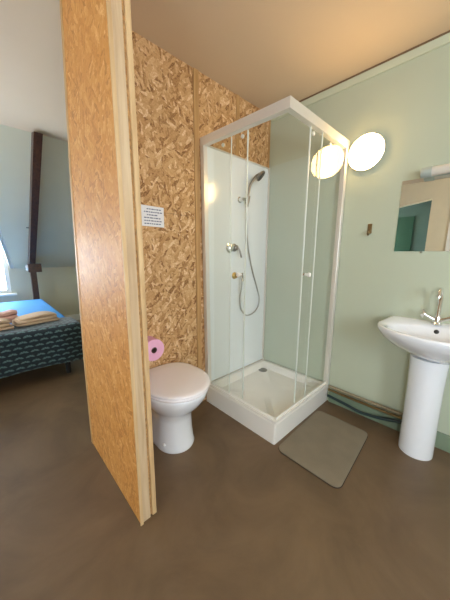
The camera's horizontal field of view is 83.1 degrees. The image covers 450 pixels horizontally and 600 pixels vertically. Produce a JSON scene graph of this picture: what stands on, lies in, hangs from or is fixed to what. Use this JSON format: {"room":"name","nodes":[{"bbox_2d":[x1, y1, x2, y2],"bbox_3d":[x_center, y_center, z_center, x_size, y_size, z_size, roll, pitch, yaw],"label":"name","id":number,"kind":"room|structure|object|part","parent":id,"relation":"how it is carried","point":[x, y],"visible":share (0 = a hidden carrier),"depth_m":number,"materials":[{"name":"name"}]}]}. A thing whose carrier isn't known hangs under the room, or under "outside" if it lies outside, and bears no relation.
{"room":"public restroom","nodes":[
{"label":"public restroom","id":0,"kind":"room"},
{"bbox_2d":[0,230,12,267],"bbox_3d":[-3.493,-0.908,3.097,1.405,1.150,1.333,-9,14,-43],"label":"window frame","id":1,"kind":"structure","parent":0,"point":[2,240],"depth_m":3.85,"materials":[{"name":"white plastic"}]},
{"bbox_2d":[0,124,75,267],"bbox_3d":[-2.966,-1.147,3.247,3.810,1.572,1.881,-9,14,-43],"label":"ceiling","id":2,"kind":"structure","parent":0,"point":[55,247],"depth_m":3.35,"materials":[{"name":"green paint"}]},
{"bbox_2d":[0,262,79,315],"bbox_3d":[-3.623,-0.566,4.054,3.810,2.170,0.120,-9,14,-43],"label":"wall","id":3,"kind":"structure","parent":0,"point":[58,287],"depth_m":4.54,"materials":[{"name":"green paint"}]},
{"bbox_2d":[0,247,16,296],"bbox_3d":[-3.948,-0.506,3.675,1.350,1.015,0.150,-9,14,-43],"label":"window","id":4,"kind":"structure","parent":3,"relation":"in","point":[8,291],"depth_m":4.12,"materials":[{"name":"white plastic"}]},
{"bbox_3d":[-3.983,-0.530,3.707,1.230,0.980,0.050,-9,14,-43],"label":"frame","id":5,"kind":"part","parent":4,"relation":"part of","materials":[{"name":"white plastic"}]},
{"bbox_2d":[65,314,79,319],"bbox_3d":[-2.786,0.319,4.934,1.614,0.120,0.016,-9,14,-43],"label":"baseboard","id":6,"kind":"structure","parent":3,"relation":"attached to","point":[74,316],"depth_m":4.85,"materials":[{"name":"white plastic"}]},
{"bbox_2d":[60,0,156,525],"bbox_3d":[-0.620,-0.223,1.278,0.087,2.530,0.754,-9,14,-43],"label":"wall partition","id":7,"kind":"structure","parent":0,"point":[100,101],"depth_m":1.11,"materials":[{"name":"brown wood"}]},
{"bbox_2d":[132,30,270,400],"bbox_3d":[-0.188,-0.358,2.032,1.614,2.530,0.056,-9,14,-43],"label":"wall","id":8,"kind":"structure","parent":0,"point":[177,105],"depth_m":1.80,"materials":[{"name":"brown wood"}]},
{"bbox_2d":[141,204,163,227],"bbox_3d":[-0.479,-0.553,1.683,0.166,0.132,0.002,-9,14,-43],"label":"notice","id":9,"kind":"object","parent":8,"relation":"attached to","point":[152,216],"visible":0.99,"depth_m":1.68,"materials":[{"name":"white paper"}]},
{"bbox_2d":[0,320,449,599],"bbox_3d":[-1.767,1.067,1.498,5.210,0.100,7.720,-9,14,-43],"label":"floor","id":10,"kind":"structure","parent":0,"point":[235,518],"depth_m":1.26,"materials":[{"name":"brown plastic"}]},
{"bbox_2d":[26,131,42,299],"bbox_3d":[-2.564,-0.656,3.527,0.185,2.508,1.865,-9,14,-43],"label":"rafter","id":11,"kind":"object","parent":10,"relation":"on","point":[36,138],"visible":0.81,"depth_m":3.30,"materials":[{"name":"black wood"}]},
{"bbox_3d":[-3.183,-0.005,4.294,0.080,0.944,0.085,-9,14,-43],"label":"post","id":12,"kind":"part","parent":11,"relation":"part of","materials":[{"name":"brown wood"}]},
{"bbox_2d":[0,299,70,372],"bbox_3d":[-2.872,0.465,3.029,1.521,0.520,2.166,-9,14,-43],"label":"bed","id":13,"kind":"object","parent":10,"relation":"on","point":[24,307],"visible":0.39,"depth_m":3.55,"materials":[{"name":"blue fabric"}]},
{"bbox_2d":[0,309,17,322],"bbox_3d":[-2.294,0.178,2.641,0.156,0.128,0.263,8,13,38],"label":"washcloth","id":14,"kind":"object","parent":13,"relation":"on","point":[10,314],"visible":0.67,"depth_m":2.63,"materials":[{"name":"pink fabric"}]},
{"bbox_2d":[0,317,82,378],"bbox_3d":[-2.224,0.507,2.339,1.648,0.407,0.422,-9,14,-43],"label":"quilt","id":15,"kind":"object","parent":13,"relation":"on","point":[31,347],"visible":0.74,"depth_m":2.48,"materials":[{"name":"fabric"}]},
{"bbox_2d":[0,318,13,330],"bbox_3d":[-2.207,0.243,2.385,0.202,0.094,0.317,9,13,39],"label":"towel","id":16,"kind":"object","parent":15,"relation":"on","point":[4,323],"visible":1,"depth_m":2.41,"materials":[{"name":"beige fabric"}]},
{"bbox_2d":[12,311,58,326],"bbox_3d":[-2.000,0.189,2.685,0.236,0.094,0.368,8,13,36],"label":"towel","id":17,"kind":"object","parent":15,"relation":"on","point":[39,317],"visible":1,"depth_m":2.63,"materials":[{"name":"beige fabric"}]},
{"bbox_3d":[-1.696,0.707,2.746,0.052,0.160,0.052,-9,14,-43],"label":"leg","id":18,"kind":"part","parent":13,"relation":"part of","materials":[{"name":"black rubber"}]},
{"bbox_2d":[149,362,209,453],"bbox_3d":[-0.331,0.743,1.716,0.426,0.475,0.503,-9,14,-43],"label":"toilet","id":19,"kind":"object","parent":10,"relation":"on","point":[177,389],"visible":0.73,"depth_m":1.63,"materials":[{"name":"white ceramic"}]},
{"bbox_3d":[-0.327,0.523,1.673,0.426,0.026,0.495,-9,14,-43],"label":"lid","id":20,"kind":"part","parent":19,"relation":"part of","materials":[{"name":"white plastic"}]},
{"bbox_3d":[-0.327,0.545,1.676,0.418,0.018,0.481,-9,14,-43],"label":"seat","id":21,"kind":"part","parent":19,"relation":"part of","materials":[{"name":"white plastic"}]},
{"bbox_2d":[200,95,349,444],"bbox_3d":[0.370,-0.140,2.047,0.834,2.102,0.750,-9,14,-43],"label":"shower enclosure","id":22,"kind":"object","parent":10,"relation":"on","point":[296,210],"visible":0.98,"depth_m":2.20,"materials":[{"name":"white plastic"}]},
{"bbox_3d":[-0.149,-0.201,2.026,0.068,1.866,0.036,-9,14,-43],"label":"wall post","id":23,"kind":"part","parent":22,"relation":"part of","materials":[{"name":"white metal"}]},
{"bbox_2d":[226,243,241,257],"bbox_3d":[0.080,-0.424,2.183,0.135,0.122,0.073,-9,14,-43],"label":"shower mixer","id":24,"kind":"object","parent":22,"relation":"attached to","point":[234,247],"visible":0.98,"depth_m":2.19,"materials":[{"name":"silver metal"}]},
{"bbox_2d":[232,272,243,280],"bbox_3d":[0.116,-0.207,2.264,0.100,0.079,0.057,4,11,19],"label":"outlet","id":25,"kind":"object","parent":22,"relation":"attached to","point":[234,276],"visible":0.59,"depth_m":2.26,"materials":[{"name":"brown"}]},
{"bbox_3d":[0.095,-1.101,1.607,0.732,0.057,0.037,10,14,43],"label":"header rail","id":26,"kind":"part","parent":22,"relation":"part of","materials":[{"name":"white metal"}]},
{"bbox_2d":[237,170,264,315],"bbox_3d":[0.273,-0.473,2.308,0.328,1.292,0.148,-9,14,-43],"label":"shower","id":27,"kind":"object","parent":22,"relation":"attached to","point":[259,176],"visible":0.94,"depth_m":2.22,"materials":[{"name":"silver metal"}]},
{"bbox_3d":[0.242,-0.947,2.186,0.115,0.277,0.027,-2,11,-14],"label":"handle","id":28,"kind":"part","parent":27,"relation":"part of","materials":[{"name":"grey metal"}]},
{"bbox_3d":[0.413,-0.304,2.568,0.016,1.913,0.014,-9,14,-43],"label":"corner trim","id":29,"kind":"part","parent":22,"relation":"part of","materials":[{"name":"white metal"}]},
{"bbox_3d":[0.622,-1.101,1.626,0.795,0.057,0.036,-9,14,-43],"label":"header rail","id":30,"kind":"part","parent":22,"relation":"part of","materials":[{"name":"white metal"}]},
{"bbox_3d":[0.890,-0.201,2.055,0.040,1.866,0.036,-9,14,-43],"label":"wall post","id":31,"kind":"part","parent":22,"relation":"part of","materials":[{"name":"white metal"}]},
{"bbox_2d":[279,411,367,488],"bbox_3d":[0.700,0.977,1.750,0.619,0.014,0.430,-9,14,-43],"label":"bath mat","id":32,"kind":"object","parent":10,"relation":"on","point":[328,447],"visible":1,"depth_m":1.69,"materials":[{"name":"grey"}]},
{"bbox_2d":[377,287,449,460],"bbox_3d":[1.216,0.479,1.505,0.488,1.089,0.599,-9,14,-43],"label":"washbasin","id":33,"kind":"object","parent":10,"relation":"on","point":[427,342],"visible":1,"depth_m":1.56,"materials":[{"name":"white ceramic"}]},
{"bbox_2d":[327,394,400,423],"bbox_3d":[1.109,0.872,1.985,0.032,0.074,0.631,-10,14,-43],"label":"hose","id":34,"kind":"object","parent":33,"relation":"attached to","point":[328,395],"visible":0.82,"depth_m":1.98,"materials":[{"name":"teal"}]},
{"bbox_2d":[377,316,449,364],"bbox_3d":[1.217,0.272,1.467,0.488,0.199,0.599,-9,14,-43],"label":"basin","id":35,"kind":"object","parent":33,"relation":"in","point":[427,342],"depth_m":1.51,"materials":[{"name":"white ceramic"}]},
{"bbox_2d":[420,287,449,325],"bbox_3d":[1.287,0.041,1.530,0.133,0.236,0.178,-9,14,-43],"label":"tap","id":36,"kind":"object","parent":33,"relation":"on","point":[437,319],"depth_m":1.56,"materials":[{"name":"silver metal"}]},
{"bbox_2d":[0,0,449,141],"bbox_3d":[-0.922,-1.357,0.165,5.210,0.100,5.310,-9,14,-43],"label":"ceiling","id":37,"kind":"structure","parent":0,"point":[264,52],"depth_m":1.52,"materials":[{"name":"white paint"}]},
{"bbox_2d":[207,359,328,444],"bbox_3d":[0.372,0.813,2.234,0.801,0.160,0.735,-9,14,-43],"label":"shower tray","id":38,"kind":"object","parent":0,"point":[268,386],"depth_m":2.12,"materials":[{"name":"white ceramic"}]},
{"bbox_2d":[264,43,449,435],"bbox_3d":[0.260,-0.498,2.807,0.120,2.530,7.220,-9,14,-43],"label":"wall","id":39,"kind":"structure","parent":0,"point":[407,104],"depth_m":1.81,"materials":[{"name":"green paint"}]},
{"bbox_2d":[271,32,449,121],"bbox_3d":[1.524,-1.442,1.187,0.014,0.050,3.185,-9,14,-43],"label":"trim","id":40,"kind":"structure","parent":39,"relation":"attached to","point":[443,40],"depth_m":1.69,"materials":[{"name":"green paint"}]},
{"bbox_2d":[328,389,401,419],"bbox_3d":[1.125,0.822,1.977,0.026,0.023,0.651,-9,14,-43],"label":"pipe","id":41,"kind":"object","parent":39,"relation":"attached to","point":[330,390],"visible":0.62,"depth_m":1.98,"materials":[{"name":"brown metal"}]},
{"bbox_2d":[328,385,402,415],"bbox_3d":[1.127,0.793,1.974,0.024,0.029,0.650,-9,14,-43],"label":"pipe","id":42,"kind":"object","parent":39,"relation":"attached to","point":[329,386],"visible":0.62,"depth_m":1.98,"materials":[{"name":"brown"}]},
{"bbox_2d":[348,133,385,170],"bbox_3d":[0.992,-1.045,1.793,0.058,0.242,0.242,-9,14,-43],"label":"wall lamp","id":43,"kind":"object","parent":39,"relation":"attached to","point":[367,150],"visible":1,"depth_m":1.77,"materials":[{"name":"beige glass"}]},
{"bbox_2d":[367,224,371,235],"bbox_3d":[1.043,-0.511,1.844,0.044,0.085,0.030,-9,14,-43],"label":"wall hook","id":44,"kind":"object","parent":39,"relation":"attached to","point":[369,230],"visible":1,"depth_m":1.85,"materials":[{"name":"brown metal"}]},
{"bbox_2d":[299,30,449,101],"bbox_3d":[1.525,-1.473,1.182,0.012,0.010,3.185,-9,14,-43],"label":"trim","id":45,"kind":"structure","parent":39,"relation":"attached to","point":[444,33],"depth_m":1.68,"materials":[{"name":"brown"}]},
{"bbox_2d":[328,391,449,452],"bbox_3d":[1.760,1.003,1.365,0.016,0.115,2.455,-9,14,-43],"label":"baseboard","id":46,"kind":"structure","parent":39,"relation":"attached to","point":[442,440],"depth_m":1.95,"materials":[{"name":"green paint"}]},
{"bbox_2d":[394,173,449,252],"bbox_3d":[1.364,-0.519,1.524,0.010,0.466,0.556,-9,14,-43],"label":"mirror","id":47,"kind":"object","parent":39,"relation":"attached to","point":[423,223],"visible":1,"depth_m":1.62,"materials":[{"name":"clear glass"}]},
{"bbox_2d":[420,163,449,177],"bbox_3d":[1.386,-0.749,1.399,0.091,0.060,0.489,-9,14,-43],"label":"light","id":48,"kind":"object","parent":39,"relation":"attached to","point":[430,171],"visible":1,"depth_m":1.50,"materials":[{"name":"grey plastic"}]},
{"bbox_3d":[-0.517,0.319,1.739,0.036,0.036,0.105,-9,14,-43],"label":"peg","id":49,"kind":"object","parent":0,"visible":0},
{"bbox_2d":[148,336,163,360],"bbox_3d":[-0.505,0.329,1.728,0.149,0.149,0.100,-9,14,-43],"label":"toilet roll","id":50,"kind":"object","parent":49,"relation":"hanging from","point":[156,353],"visible":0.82,"depth_m":1.70,"materials":[{"name":"pink paper"}]}
]}

